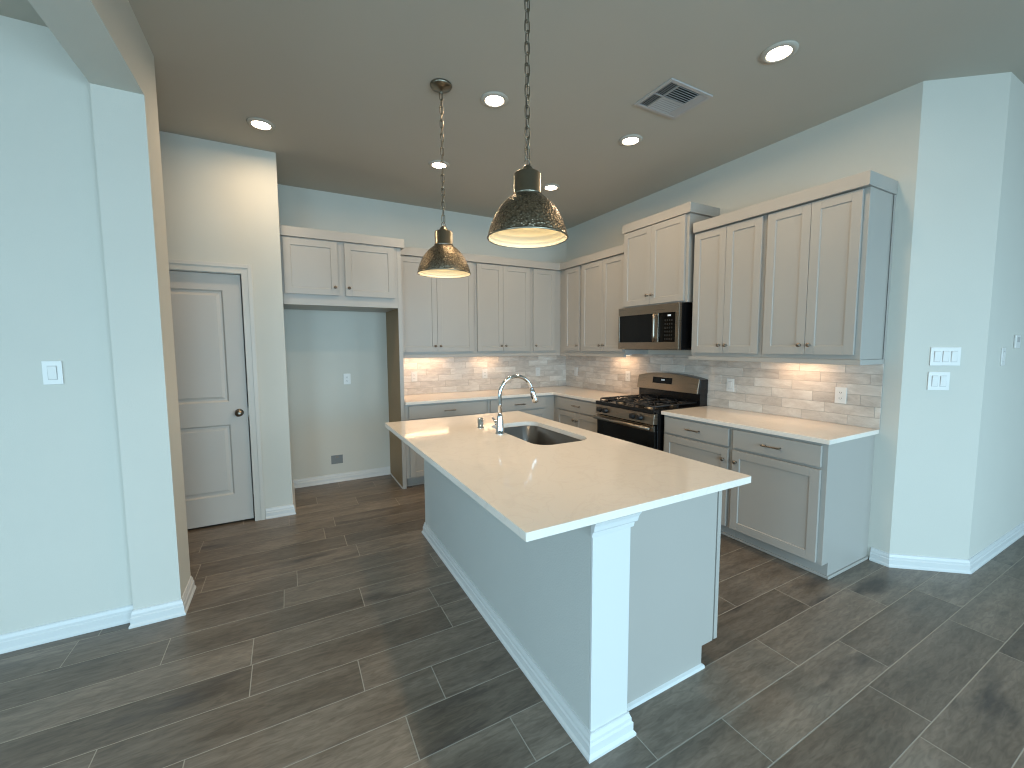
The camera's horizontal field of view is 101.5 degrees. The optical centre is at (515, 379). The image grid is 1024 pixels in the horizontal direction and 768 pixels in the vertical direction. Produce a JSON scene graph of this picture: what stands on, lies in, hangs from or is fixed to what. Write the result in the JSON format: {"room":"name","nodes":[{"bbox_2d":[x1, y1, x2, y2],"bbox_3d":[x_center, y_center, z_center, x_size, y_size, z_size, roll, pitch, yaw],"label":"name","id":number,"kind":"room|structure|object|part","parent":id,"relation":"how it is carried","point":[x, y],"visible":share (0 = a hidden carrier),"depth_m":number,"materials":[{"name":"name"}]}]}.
{"room":"kitchen","nodes":[
{"label":"kitchen","id":0,"kind":"room"},
{"bbox_2d":[0,0,46,26],"bbox_3d":[-2.264,-1.387,-2.029,4.215,0.091,7.015,-3,5,-29],"label":"ceiling","id":1,"kind":"structure","parent":0,"point":[23,10],"depth_m":1.89,"materials":[{"name":"paint"}]},
{"bbox_2d":[0,15,132,633],"bbox_3d":[-3.974,-0.142,1.232,4.226,3.097,0.155,-3,5,-29],"label":"wall","id":2,"kind":"structure","parent":0,"point":[64,552],"depth_m":2.06,"materials":[{"name":"paint"}]},
{"bbox_2d":[41,361,63,384],"bbox_3d":[-2.293,-0.034,2.068,0.072,0.117,0.012,-3,5,-29],"label":"light switch","id":3,"kind":"object","parent":2,"relation":"attached to","point":[52,371],"visible":1,"depth_m":2.07,"materials":[{"name":"white plastic"}]},
{"bbox_2d":[0,576,195,653],"bbox_3d":[-3.866,1.353,1.399,4.448,0.090,0.307,-3,5,-29],"label":"baseboard","id":4,"kind":"structure","parent":2,"relation":"attached to","point":[50,632],"depth_m":2.21,"materials":[{"name":"white paint"}]},
{"bbox_2d":[28,0,190,609],"bbox_3d":[-0.623,-0.030,-0.275,0.202,3.097,6.115,-3,5,-29],"label":"wall","id":5,"kind":"structure","parent":0,"point":[105,39],"depth_m":2.16,"materials":[{"name":"paint"}]},
{"bbox_2d":[159,131,292,518],"bbox_3d":[-4.397,-0.270,2.801,4.995,3.097,0.888,-3,5,-29],"label":"wall","id":6,"kind":"structure","parent":0,"point":[221,205],"depth_m":3.42,"materials":[{"name":"paint"}]},
{"bbox_2d":[169,271,253,528],"bbox_3d":[-2.591,0.184,3.327,0.760,2.060,0.106,-3,5,-29],"label":"door","id":7,"kind":"structure","parent":6,"relation":"in","point":[207,314],"depth_m":3.41,"materials":[{"name":"paint"}]},
{"bbox_3d":[-2.301,0.278,3.474,0.064,0.064,0.071,-3,5,-29],"label":"knob","id":8,"kind":"part","parent":7,"relation":"part of","materials":[{"name":"silver metal"}]},
{"bbox_2d":[168,259,264,520],"bbox_3d":[-2.611,0.148,3.361,0.933,2.159,0.142,-3,5,-29],"label":"trim","id":9,"kind":"structure","parent":6,"relation":"attached to","point":[244,270],"depth_m":3.48,"materials":[{"name":"paint"}]},
{"bbox_2d":[266,480,295,518],"bbox_3d":[-2.250,1.131,4.012,0.230,0.090,0.788,-3,5,-29],"label":"baseboard","id":10,"kind":"structure","parent":6,"relation":"attached to","point":[280,511],"depth_m":3.68,"materials":[{"name":"white paint"}]},
{"bbox_2d":[278,184,566,479],"bbox_3d":[-0.801,-0.481,5.197,3.625,3.097,0.120,-3,5,-29],"label":"wall","id":11,"kind":"structure","parent":0,"point":[328,416],"depth_m":4.57,"materials":[{"name":"paint"}]},
{"bbox_2d":[330,453,343,465],"bbox_3d":[-1.964,0.876,4.592,0.142,0.120,0.012,-3,5,-29],"label":"water supply box","id":12,"kind":"object","parent":11,"relation":"attached to","point":[335,459],"visible":1,"depth_m":4.59,"materials":[{"name":"paint"}]},
{"bbox_2d":[293,466,389,487],"bbox_3d":[-1.909,1.078,4.635,1.009,0.090,0.020,-3,5,-29],"label":"baseboard","id":13,"kind":"structure","parent":11,"relation":"attached to","point":[319,480],"depth_m":4.62,"materials":[{"name":"white paint"}]},
{"bbox_2d":[343,374,350,383],"bbox_3d":[-1.852,-0.008,4.585,0.072,0.117,0.009,-3,5,-29],"label":"electrical outlet","id":14,"kind":"object","parent":11,"relation":"attached to","point":[347,378],"visible":1,"depth_m":4.58,"materials":[{"name":"white plastic"}]},
{"bbox_2d":[401,256,474,354],"bbox_3d":[-0.950,-0.822,4.801,0.909,1.058,0.380,-3,5,-29],"label":"upper cabinet","id":15,"kind":"object","parent":11,"relation":"attached to","point":[438,314],"visible":0.73,"depth_m":4.66,"materials":[{"name":"paint"}]},
{"bbox_3d":[-1.069,-0.813,4.563,0.420,1.021,0.020,-3,5,-29],"label":"door","id":16,"kind":"part","parent":15,"relation":"part of","materials":[{"name":"paint"}]},
{"bbox_3d":[-0.690,-0.832,4.769,0.436,1.021,0.020,-3,5,-29],"label":"door","id":17,"kind":"part","parent":15,"relation":"part of","materials":[{"name":"paint"}]},
{"bbox_2d":[401,244,623,270],"bbox_3d":[-0.061,-1.365,4.390,2.122,0.084,1.217,-3,5,-29],"label":"crown molding","id":18,"kind":"structure","parent":15,"relation":"on","point":[618,250],"depth_m":4.90,"materials":[{"name":"paint"}]},
{"bbox_2d":[403,353,625,357],"bbox_3d":[-0.055,-0.251,4.492,2.135,0.033,1.227,-3,5,-29],"label":"rail","id":19,"kind":"object","parent":15,"relation":"attached to","point":[509,354],"visible":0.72,"depth_m":4.93,"materials":[{"name":"paint"}]},
{"bbox_2d":[403,353,565,394],"bbox_3d":[-0.360,-0.103,5.396,2.452,0.475,0.007,-3,5,-29],"label":"tile backsplash","id":20,"kind":"structure","parent":11,"relation":"attached to","point":[441,374],"depth_m":5.33,"materials":[{"name":"tile"}]},
{"bbox_2d":[411,372,416,381],"bbox_3d":[-1.200,-0.036,4.931,0.072,0.117,0.009,-3,5,-29],"label":"electrical outlet","id":21,"kind":"object","parent":20,"relation":"attached to","point":[413,374],"visible":1,"depth_m":4.93,"materials":[{"name":"white plastic"}]},
{"bbox_2d":[482,369,487,377],"bbox_3d":[-0.399,-0.075,5.368,0.072,0.117,0.009,-3,5,-29],"label":"electrical outlet","id":22,"kind":"object","parent":20,"relation":"attached to","point":[484,371],"visible":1,"depth_m":5.36,"materials":[{"name":"white plastic"}]},
{"bbox_2d":[536,367,539,375],"bbox_3d":[0.303,-0.109,5.748,0.072,0.117,0.012,-3,5,-29],"label":"electrical outlet","id":23,"kind":"object","parent":20,"relation":"attached to","point":[537,368],"visible":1,"depth_m":5.75,"materials":[{"name":"white plastic"}]},
{"bbox_2d":[474,263,530,353],"bbox_3d":[-0.216,-0.858,5.201,0.761,1.058,0.380,-3,5,-29],"label":"upper cabinet","id":24,"kind":"object","parent":11,"relation":"attached to","point":[502,294],"visible":0.98,"depth_m":5.05,"materials":[{"name":"paint"}]},
{"bbox_3d":[-0.307,-0.851,4.978,0.336,1.021,0.020,-3,5,-29],"label":"door","id":25,"kind":"part","parent":24,"relation":"part of","materials":[{"name":"paint"}]},
{"bbox_3d":[0.006,-0.866,5.149,0.372,1.021,0.020,-3,5,-29],"label":"door","id":26,"kind":"part","parent":24,"relation":"part of","materials":[{"name":"paint"}]},
{"bbox_2d":[531,268,560,352],"bbox_3d":[0.461,-0.891,5.570,0.777,1.058,0.380,-3,5,-29],"label":"upper cabinet","id":27,"kind":"object","parent":11,"relation":"attached to","point":[545,284],"visible":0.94,"depth_m":5.35,"materials":[{"name":"paint"}]},
{"bbox_2d":[0,474,1023,767],"bbox_3d":[1.344,1.415,1.312,13.500,0.061,9.000,-3,5,-29],"label":"floor","id":28,"kind":"structure","parent":0,"point":[330,633],"depth_m":1.92,"materials":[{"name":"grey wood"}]},
{"bbox_2d":[280,225,406,488],"bbox_3d":[-1.729,-0.124,4.272,1.078,2.545,0.656,-3,5,-29],"label":"tall cabinet","id":29,"kind":"object","parent":28,"relation":"on","point":[320,274],"visible":0.99,"depth_m":3.99,"materials":[{"name":"paint"}]},
{"bbox_3d":[-1.858,-1.020,3.797,0.441,0.486,0.020,-3,5,-29],"label":"door","id":30,"kind":"part","parent":29,"relation":"part of","materials":[{"name":"paint"}]},
{"bbox_3d":[-1.648,-1.338,4.015,1.078,0.084,0.263,-3,5,-29],"label":"crown","id":31,"kind":"part","parent":29,"relation":"part of","materials":[{"name":"paint"}]},
{"bbox_3d":[-1.409,-1.042,4.041,0.455,0.486,0.020,-3,5,-29],"label":"door","id":32,"kind":"part","parent":29,"relation":"part of","materials":[{"name":"paint"}]},
{"bbox_3d":[-1.314,-0.105,4.539,0.037,2.458,0.589,-3,5,-29],"label":"panel","id":33,"kind":"part","parent":29,"relation":"part of","materials":[{"name":"wood"}]},
{"bbox_2d":[405,399,487,485],"bbox_3d":[-0.864,0.662,4.803,0.935,0.884,0.668,-3,5,-29],"label":"base cabinet","id":34,"kind":"object","parent":28,"relation":"on","point":[414,461],"visible":0.16,"depth_m":4.44,"materials":[{"name":"paint"}]},
{"bbox_3d":[-0.764,1.106,4.660,0.935,0.020,0.009,-3,5,-29],"label":"shoe moulding","id":35,"kind":"part","parent":34,"relation":"part of","materials":[{"name":"paint"}]},
{"bbox_3d":[-0.908,0.716,4.454,0.446,0.597,0.020,-3,5,-29],"label":"door","id":36,"kind":"part","parent":34,"relation":"part of","materials":[{"name":"paint"}]},
{"bbox_3d":[-0.723,0.326,4.524,0.870,0.134,0.020,-3,5,-29],"label":"drawer","id":37,"kind":"part","parent":34,"relation":"part of","materials":[{"name":"paint"}]},
{"bbox_2d":[404,385,629,404],"bbox_3d":[0.007,0.203,4.750,2.451,0.030,1.531,-3,5,-29],"label":"countertop","id":38,"kind":"structure","parent":34,"relation":"on","point":[586,394],"depth_m":4.92,"materials":[{"name":"white stone"}]},
{"bbox_2d":[488,395,553,420],"bbox_3d":[0.212,0.609,5.389,1.514,0.884,0.668,-3,5,-29],"label":"base cabinet","id":39,"kind":"object","parent":28,"relation":"on","point":[544,408],"visible":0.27,"depth_m":4.99,"materials":[{"name":"paint"}]},
{"bbox_3d":[0.035,0.289,4.937,0.747,0.134,0.020,-3,5,-29],"label":"drawer","id":40,"kind":"part","parent":39,"relation":"part of","materials":[{"name":"paint"}]},
{"bbox_3d":[0.201,0.662,5.058,0.372,0.597,0.020,-3,5,-29],"label":"door","id":41,"kind":"part","parent":39,"relation":"part of","materials":[{"name":"paint"}]},
{"bbox_2d":[422,459,721,763],"bbox_3d":[0.141,0.840,2.598,0.888,0.884,2.125,-3,5,-29],"label":"kitchen island","id":42,"kind":"object","parent":28,"relation":"on","point":[602,619],"visible":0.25,"depth_m":1.77,"materials":[{"name":"paint"}]},
{"bbox_3d":[-0.148,1.250,2.474,0.227,0.090,2.122,-3,5,-29],"label":"baseboard","id":43,"kind":"part","parent":42,"relation":"part of","materials":[{"name":"white paint"}]},
{"bbox_2d":[385,411,750,541],"bbox_3d":[0.025,0.389,2.497,1.147,0.030,2.126,-3,5,-29],"label":"island countertop","id":44,"kind":"structure","parent":42,"relation":"on","point":[537,491],"depth_m":1.91,"materials":[{"name":"white stone"}]},
{"bbox_2d":[477,417,483,428],"bbox_3d":[-0.248,0.302,2.928,0.048,0.074,0.048,-3,5,-29],"label":"air gap","id":45,"kind":"object","parent":44,"relation":"on","point":[480,419],"visible":1,"depth_m":2.91,"materials":[{"name":"silver metal"}]},
{"bbox_2d":[492,374,537,434],"bbox_3d":[-0.013,0.154,2.811,0.311,0.386,0.148,-3,5,-29],"label":"faucet","id":46,"kind":"object","parent":44,"relation":"on","point":[499,424],"visible":1,"depth_m":2.71,"materials":[{"name":"silver metal"}]},
{"bbox_3d":[0.001,0.098,2.763,0.260,0.266,0.026,-3,5,-26],"label":"spout","id":47,"kind":"part","parent":46,"relation":"part of","materials":[{"name":"silver metal"}]},
{"bbox_2d":[504,425,582,444],"bbox_3d":[0.133,0.479,2.811,0.412,0.201,0.749,-3,5,-29],"label":"sink","id":48,"kind":"object","parent":44,"relation":"in","point":[537,435],"visible":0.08,"depth_m":3.12,"materials":[{"name":"metal"}]},
{"bbox_3d":[0.345,0.926,1.540,0.177,0.884,0.012,-3,5,-29],"label":"corner post","id":49,"kind":"part","parent":42,"relation":"part of","materials":[{"name":"white paint"}]},
{"bbox_3d":[0.341,0.514,1.529,0.215,0.059,0.109,-3,5,-29],"label":"cap moulding","id":50,"kind":"part","parent":42,"relation":"part of","materials":[{"name":"white paint"}]},
{"bbox_3d":[0.162,1.266,2.684,0.529,0.020,2.003,-3,5,-29],"label":"shoe moulding","id":51,"kind":"part","parent":42,"relation":"part of","materials":[{"name":"white paint"}]},
{"bbox_3d":[0.827,0.828,2.172,0.024,0.772,0.494,-3,5,-29],"label":"door","id":52,"kind":"part","parent":42,"relation":"part of","materials":[{"name":"paint"}]},
{"bbox_2d":[554,395,597,432],"bbox_3d":[0.938,0.643,4.948,0.668,0.884,0.917,-3,5,-29],"label":"base cabinet","id":53,"kind":"object","parent":28,"relation":"on","point":[578,413],"visible":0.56,"depth_m":4.77,"materials":[{"name":"paint"}]},
{"bbox_3d":[0.599,0.668,4.970,0.020,0.597,0.378,-3,5,-29],"label":"door","id":54,"kind":"part","parent":53,"relation":"part of","materials":[{"name":"paint"}]},
{"bbox_3d":[0.701,0.302,4.750,0.020,0.134,0.809,-3,5,-29],"label":"drawer","id":55,"kind":"part","parent":53,"relation":"part of","materials":[{"name":"paint"}]},
{"bbox_3d":[0.794,0.696,4.615,0.020,0.597,0.428,-3,5,-29],"label":"door","id":56,"kind":"part","parent":53,"relation":"part of","materials":[{"name":"paint"}]},
{"bbox_2d":[593,372,707,450],"bbox_3d":[1.301,0.544,4.160,0.754,1.207,0.783,-3,5,-29],"label":"gas range","id":57,"kind":"object","parent":28,"relation":"on","point":[637,419],"visible":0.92,"depth_m":4.01,"materials":[{"name":"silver metal"}]},
{"bbox_3d":[0.996,0.406,3.981,0.060,0.036,0.743,-3,5,-29],"label":"handle","id":58,"kind":"part","parent":57,"relation":"part of","materials":[{"name":"silver metal"}]},
{"bbox_3d":[1.025,0.408,3.997,0.006,0.052,0.771,-3,5,-29],"label":"door trim","id":59,"kind":"part","parent":57,"relation":"part of","materials":[{"name":"silver metal"}]},
{"bbox_3d":[1.032,0.323,3.994,0.054,0.093,0.781,-3,5,-29],"label":"control panel","id":60,"kind":"part","parent":57,"relation":"part of","materials":[{"name":"silver metal"}]},
{"bbox_3d":[1.042,0.673,4.028,0.031,0.594,0.775,-3,5,-29],"label":"oven door","id":61,"kind":"part","parent":57,"relation":"part of","materials":[{"name":"black glass"}]},
{"bbox_3d":[1.063,0.335,3.848,0.047,0.056,0.056,-3,5,-29],"label":"knob","id":62,"kind":"part","parent":57,"relation":"part of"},
{"bbox_3d":[1.108,0.342,3.767,0.047,0.056,0.056,-3,5,-29],"label":"knob","id":63,"kind":"part","parent":57,"relation":"part of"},
{"bbox_2d":[596,397,705,414],"bbox_3d":[1.312,0.244,4.142,0.690,0.038,0.783,-3,5,-29],"label":"cooktop","id":64,"kind":"object","parent":57,"relation":"in","point":[633,408],"depth_m":4.00,"materials":[{"name":"black metal"}]},
{"bbox_3d":[1.520,0.020,4.233,0.040,0.175,0.767,-3,5,-29],"label":"backguard panel","id":65,"kind":"part","parent":57,"relation":"part of","materials":[{"name":"silver metal"}]},
{"bbox_2d":[664,415,734,538],"bbox_3d":[1.701,0.754,3.558,0.668,0.884,0.645,-3,5,-29],"label":"base cabinet","id":66,"kind":"object","parent":28,"relation":"on","point":[709,443],"visible":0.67,"depth_m":3.30,"materials":[{"name":"paint"}]},
{"bbox_3d":[1.450,0.792,3.419,0.020,0.597,0.600,-3,5,-29],"label":"door","id":67,"kind":"part","parent":66,"relation":"part of","materials":[{"name":"paint"}]},
{"bbox_3d":[1.449,0.411,3.388,0.020,0.134,0.600,-3,5,-29],"label":"drawer","id":68,"kind":"part","parent":66,"relation":"part of","materials":[{"name":"paint"}]},
{"bbox_3d":[1.523,1.193,3.496,0.009,0.020,0.645,-3,5,-29],"label":"shoe moulding","id":69,"kind":"part","parent":66,"relation":"part of","materials":[{"name":"paint"}]},
{"bbox_2d":[729,427,874,579],"bbox_3d":[2.010,0.800,2.995,0.668,0.884,0.638,-3,5,-29],"label":"base cabinet","id":70,"kind":"object","parent":28,"relation":"on","point":[805,505],"visible":0.97,"depth_m":2.77,"materials":[{"name":"paint"}]},
{"bbox_2d":[661,406,878,444],"bbox_3d":[1.863,0.320,3.245,0.643,0.030,1.300,-3,5,-29],"label":"countertop","id":71,"kind":"structure","parent":70,"relation":"on","point":[827,433],"depth_m":3.02,"materials":[{"name":"white stone"}]},
{"bbox_3d":[1.725,0.456,2.826,0.036,0.014,0.132,-3,5,-29],"label":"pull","id":72,"kind":"part","parent":70,"relation":"part of","materials":[{"name":"silver metal"}]},
{"bbox_3d":[1.751,0.836,2.871,0.020,0.597,0.583,-3,5,-29],"label":"door","id":73,"kind":"part","parent":70,"relation":"part of","materials":[{"name":"paint"}]},
{"bbox_3d":[1.749,0.455,2.840,0.020,0.134,0.583,-3,5,-29],"label":"drawer","id":74,"kind":"part","parent":70,"relation":"part of","materials":[{"name":"paint"}]},
{"bbox_3d":[2.066,1.227,3.061,0.543,0.020,0.638,-3,5,-29],"label":"shoe moulding","id":75,"kind":"part","parent":70,"relation":"part of","materials":[{"name":"paint"}]},
{"bbox_2d":[128,0,1023,228],"bbox_3d":[1.332,-1.752,1.051,13.500,0.100,9.000,-3,5,-29],"label":"ceiling","id":76,"kind":"structure","parent":0,"point":[346,91],"depth_m":2.51,"materials":[{"name":"paint"}]},
{"bbox_2d":[246,117,275,130],"bbox_3d":[-1.847,-1.846,3.030,0.184,0.012,0.184,-3,5,-29],"label":"recessed light","id":77,"kind":"object","parent":76,"relation":"in","point":[257,123],"visible":1,"depth_m":3.02,"materials":[{"name":"paint"}]},
{"bbox_2d":[429,160,448,169],"bbox_3d":[-0.685,-1.907,3.720,0.184,0.012,0.184,-3,5,-29],"label":"recessed light","id":78,"kind":"object","parent":76,"relation":"in","point":[435,164],"visible":0.92,"depth_m":3.70,"materials":[{"name":"paint"}]},
{"bbox_2d":[417,78,470,277],"bbox_3d":[-0.461,-1.248,2.631,0.341,1.149,0.341,-5,6,-43],"label":"pendant light","id":79,"kind":"object","parent":76,"relation":"hanging from","point":[442,260],"visible":1,"depth_m":2.59,"materials":[{"name":"brown metal"}]},
{"bbox_3d":[-0.462,-1.384,2.621,0.011,0.837,0.004,0,5,-2],"label":"cord","id":80,"kind":"part","parent":79,"relation":"part of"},
{"bbox_3d":[-0.462,-1.385,2.620,0.024,0.835,0.021,1,5,12],"label":"chain","id":81,"kind":"part","parent":79,"relation":"part of","materials":[{"name":"grey metal"}]},
{"bbox_3d":[-0.459,-0.763,2.671,0.334,0.172,0.334,-3,5,-29],"label":"lamp shade","id":82,"kind":"part","parent":79,"relation":"part of","materials":[{"name":"brown metal"}]},
{"bbox_2d":[480,91,508,107],"bbox_3d":[-0.141,-1.829,2.740,0.184,0.012,0.184,-3,5,-29],"label":"recessed light","id":83,"kind":"object","parent":76,"relation":"in","point":[492,99],"visible":1,"depth_m":2.73,"materials":[{"name":"paint"}]},
{"bbox_2d":[487,0,567,247],"bbox_3d":[0.046,-1.168,1.708,0.341,1.161,0.341,4,6,41],"label":"pendant light","id":84,"kind":"object","parent":76,"relation":"hanging from","point":[527,218],"visible":1,"depth_m":1.68,"materials":[{"name":"brown metal"}]},
{"bbox_3d":[0.048,-0.677,1.748,0.334,0.172,0.334,-3,5,-29],"label":"lamp shade","id":85,"kind":"part","parent":84,"relation":"part of","materials":[{"name":"brown metal"}]},
{"bbox_3d":[0.046,-1.304,1.697,0.011,0.849,0.004,0,5,-2],"label":"cord","id":86,"kind":"part","parent":84,"relation":"part of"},
{"bbox_3d":[0.046,-1.305,1.696,0.024,0.847,0.021,1,5,12],"label":"chain","id":87,"kind":"part","parent":84,"relation":"part of","materials":[{"name":"grey metal"}]},
{"bbox_2d":[542,184,559,190],"bbox_3d":[0.357,-1.956,4.260,0.184,0.012,0.184,-3,5,-29],"label":"recessed light","id":88,"kind":"object","parent":76,"relation":"in","point":[548,187],"visible":1,"depth_m":4.25,"materials":[{"name":"paint"}]},
{"bbox_2d":[619,134,642,145],"bbox_3d":[0.901,-1.878,3.288,0.184,0.012,0.184,-3,5,-29],"label":"recessed light","id":89,"kind":"object","parent":76,"relation":"in","point":[632,139],"visible":1,"depth_m":3.27,"materials":[{"name":"paint"}]},
{"bbox_2d":[634,78,712,118],"bbox_3d":[1.031,-1.834,2.746,0.384,0.011,0.312,-3,5,-29],"label":"ceiling vent","id":90,"kind":"object","parent":76,"relation":"in","point":[672,99],"visible":1,"depth_m":2.73,"materials":[{"name":"metal"}]},
{"bbox_2d":[760,40,798,63],"bbox_3d":[1.450,-1.799,2.305,0.184,0.012,0.184,-3,5,-29],"label":"recessed light","id":91,"kind":"object","parent":76,"relation":"in","point":[778,52],"visible":1,"depth_m":2.29,"materials":[{"name":"paint"}]},
{"bbox_2d":[566,81,922,556],"bbox_3d":[1.661,-0.421,4.351,0.120,3.097,3.732,-3,5,-29],"label":"wall","id":92,"kind":"structure","parent":0,"point":[881,136],"depth_m":2.89,"materials":[{"name":"paint"}]},
{"bbox_2d":[560,265,581,352],"bbox_3d":[0.812,-0.874,5.344,0.380,1.058,0.452,-3,5,-29],"label":"upper cabinet","id":93,"kind":"object","parent":92,"relation":"attached to","point":[571,279],"visible":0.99,"depth_m":5.24,"materials":[{"name":"paint"}]},
{"bbox_2d":[581,254,647,353],"bbox_3d":[1.104,-0.831,4.812,0.380,1.058,0.760,-3,5,-29],"label":"upper cabinet","id":94,"kind":"object","parent":92,"relation":"attached to","point":[602,280],"visible":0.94,"depth_m":4.71,"materials":[{"name":"paint"}]},
{"bbox_3d":[0.889,-0.848,4.886,0.020,1.021,0.374,-3,5,-29],"label":"door","id":95,"kind":"part","parent":94,"relation":"part of","materials":[{"name":"paint"}]},
{"bbox_3d":[1.063,-0.822,4.571,0.020,1.021,0.342,-3,5,-29],"label":"door","id":96,"kind":"part","parent":94,"relation":"part of","materials":[{"name":"paint"}]},
{"bbox_2d":[623,213,710,307],"bbox_3d":[1.463,-1.105,4.093,0.415,0.764,0.795,-3,5,-29],"label":"upper cabinet","id":97,"kind":"object","parent":92,"relation":"attached to","point":[659,257],"visible":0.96,"depth_m":3.92,"materials":[{"name":"paint"}]},
{"bbox_3d":[1.215,-1.116,4.192,0.020,0.745,0.364,-3,5,-29],"label":"door","id":98,"kind":"part","parent":97,"relation":"part of","materials":[{"name":"paint"}]},
{"bbox_2d":[618,302,692,349],"bbox_3d":[1.425,-0.509,4.133,0.476,0.423,0.772,-3,5,-29],"label":"microwave","id":99,"kind":"object","parent":97,"relation":"attached to","point":[668,326],"visible":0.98,"depth_m":3.91,"materials":[{"name":"silver metal"}]},
{"bbox_3d":[1.296,-0.488,3.920,0.046,0.263,0.025,-3,5,-29],"label":"handle","id":100,"kind":"part","parent":99,"relation":"part of","materials":[{"name":"silver metal"}]},
{"bbox_3d":[1.391,-0.481,3.834,0.032,0.269,0.197,-3,5,-29],"label":"control panel","id":101,"kind":"part","parent":99,"relation":"part of","materials":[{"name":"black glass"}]},
{"bbox_3d":[1.397,-1.089,3.860,0.020,0.745,0.392,-3,5,-29],"label":"door","id":102,"kind":"part","parent":97,"relation":"part of","materials":[{"name":"paint"}]},
{"bbox_2d":[622,202,719,233],"bbox_3d":[1.473,-1.530,4.059,0.390,0.084,0.838,-3,5,-29],"label":"crown molding","id":103,"kind":"structure","parent":97,"relation":"on","point":[690,207],"depth_m":3.77,"materials":[{"name":"paint"}]},
{"bbox_2d":[566,353,884,429],"bbox_3d":[1.585,-0.027,4.391,0.007,0.475,3.628,-3,5,-29],"label":"tile backsplash","id":104,"kind":"structure","parent":92,"relation":"attached to","point":[796,390],"depth_m":3.47,"materials":[{"name":"tile"}]},
{"bbox_2d":[574,367,577,375],"bbox_3d":[0.823,-0.112,5.763,0.012,0.117,0.072,-3,5,-29],"label":"electrical outlet","id":105,"kind":"object","parent":104,"relation":"attached to","point":[575,368],"visible":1,"depth_m":5.75,"materials":[{"name":"white plastic"}]},
{"bbox_2d":[625,371,629,380],"bbox_3d":[1.306,-0.042,4.886,0.009,0.117,0.072,-3,5,-29],"label":"electrical outlet","id":106,"kind":"object","parent":104,"relation":"attached to","point":[627,376],"visible":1,"depth_m":4.88,"materials":[{"name":"white plastic"}]},
{"bbox_2d":[726,378,733,391],"bbox_3d":[1.923,0.049,3.758,0.012,0.117,0.072,-3,5,-29],"label":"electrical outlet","id":107,"kind":"object","parent":104,"relation":"attached to","point":[730,382],"visible":1,"depth_m":3.75,"materials":[{"name":"white plastic"}]},
{"bbox_2d":[834,387,846,403],"bbox_3d":[2.336,0.113,3.009,0.009,0.117,0.072,-3,5,-29],"label":"electrical outlet","id":108,"kind":"object","parent":104,"relation":"attached to","point":[840,392],"visible":1,"depth_m":3.01,"materials":[{"name":"white plastic"}]},
{"bbox_2d":[691,215,767,357],"bbox_3d":[1.836,-0.724,3.479,0.380,1.058,0.624,-3,5,-29],"label":"upper cabinet","id":109,"kind":"object","parent":92,"relation":"attached to","point":[730,260],"visible":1,"depth_m":3.36,"materials":[{"name":"paint"}]},
{"bbox_3d":[1.631,-0.739,3.536,0.020,1.021,0.299,-3,5,-29],"label":"door","id":110,"kind":"part","parent":109,"relation":"part of","materials":[{"name":"paint"}]},
{"bbox_3d":[1.773,-0.718,3.277,0.020,1.021,0.289,-3,5,-29],"label":"door","id":111,"kind":"part","parent":109,"relation":"part of","materials":[{"name":"paint"}]},
{"bbox_2d":[688,356,883,364],"bbox_3d":[1.997,-0.158,3.266,0.328,0.033,1.286,-3,5,-29],"label":"rail","id":112,"kind":"object","parent":109,"relation":"attached to","point":[745,359],"visible":1,"depth_m":2.97,"materials":[{"name":"paint"}]},
{"bbox_2d":[693,170,897,233],"bbox_3d":[1.989,-1.272,3.157,0.371,0.084,1.268,-3,5,-29],"label":"crown molding","id":113,"kind":"structure","parent":109,"relation":"on","point":[868,178],"depth_m":2.84,"materials":[{"name":"paint"}]},
{"bbox_2d":[761,186,895,359],"bbox_3d":[2.138,-0.679,2.928,0.380,1.058,0.633,-3,5,-29],"label":"upper cabinet","id":114,"kind":"object","parent":92,"relation":"attached to","point":[829,260],"visible":1,"depth_m":2.75,"materials":[{"name":"paint"}]},
{"bbox_3d":[1.932,-0.695,2.988,0.020,1.021,0.289,-3,5,-29],"label":"door","id":115,"kind":"part","parent":114,"relation":"part of","materials":[{"name":"paint"}]},
{"bbox_3d":[2.071,-0.675,2.735,0.020,1.021,0.285,-3,5,-29],"label":"door","id":116,"kind":"part","parent":114,"relation":"part of","materials":[{"name":"paint"}]},
{"bbox_2d":[889,72,1010,558],"bbox_3d":[2.736,-0.290,2.705,0.449,3.097,0.120,1,5,11],"label":"wall","id":117,"kind":"structure","parent":0,"point":[963,125],"depth_m":2.63,"materials":[{"name":"paint"}]},
{"bbox_2d":[927,372,949,389],"bbox_3d":[2.702,0.009,2.672,0.118,0.117,0.012,1,5,11],"label":"light switch","id":118,"kind":"object","parent":117,"relation":"attached to","point":[936,380],"visible":1,"depth_m":2.67,"materials":[{"name":"white plastic"}]},
{"bbox_2d":[929,347,960,365],"bbox_3d":[2.727,-0.147,2.654,0.164,0.117,0.012,1,5,11],"label":"light switch","id":119,"kind":"object","parent":117,"relation":"attached to","point":[939,356],"visible":1,"depth_m":2.65,"materials":[{"name":"white plastic"}]},
{"bbox_2d":[968,72,1023,558],"bbox_3d":[4.958,-0.386,3.771,4.654,3.097,0.117,-3,5,-29],"label":"wall","id":120,"kind":"structure","parent":0,"point":[998,504],"depth_m":2.77,"materials":[{"name":"paint"}]},
{"bbox_2d":[869,521,1023,573],"bbox_3d":[4.744,1.111,3.916,5.020,0.090,0.405,-3,5,-29],"label":"baseboard","id":121,"kind":"structure","parent":120,"relation":"attached to","point":[904,561],"depth_m":2.79,"materials":[{"name":"white paint"}]},
{"bbox_2d":[1000,348,1005,365],"bbox_3d":[3.224,-0.152,2.764,0.072,0.117,0.012,-3,5,-29],"label":"light switch","id":122,"kind":"object","parent":120,"relation":"attached to","point":[1003,350],"visible":1,"depth_m":2.75,"materials":[{"name":"white plastic"}]},
{"bbox_2d":[1013,335,1020,347],"bbox_3d":[3.452,-0.263,2.879,0.100,0.090,0.013,-3,5,-29],"label":"thermostat","id":123,"kind":"object","parent":120,"relation":"attached to","point":[1017,338],"visible":1,"depth_m":2.86,"materials":[{"name":"white plastic"}]}
]}

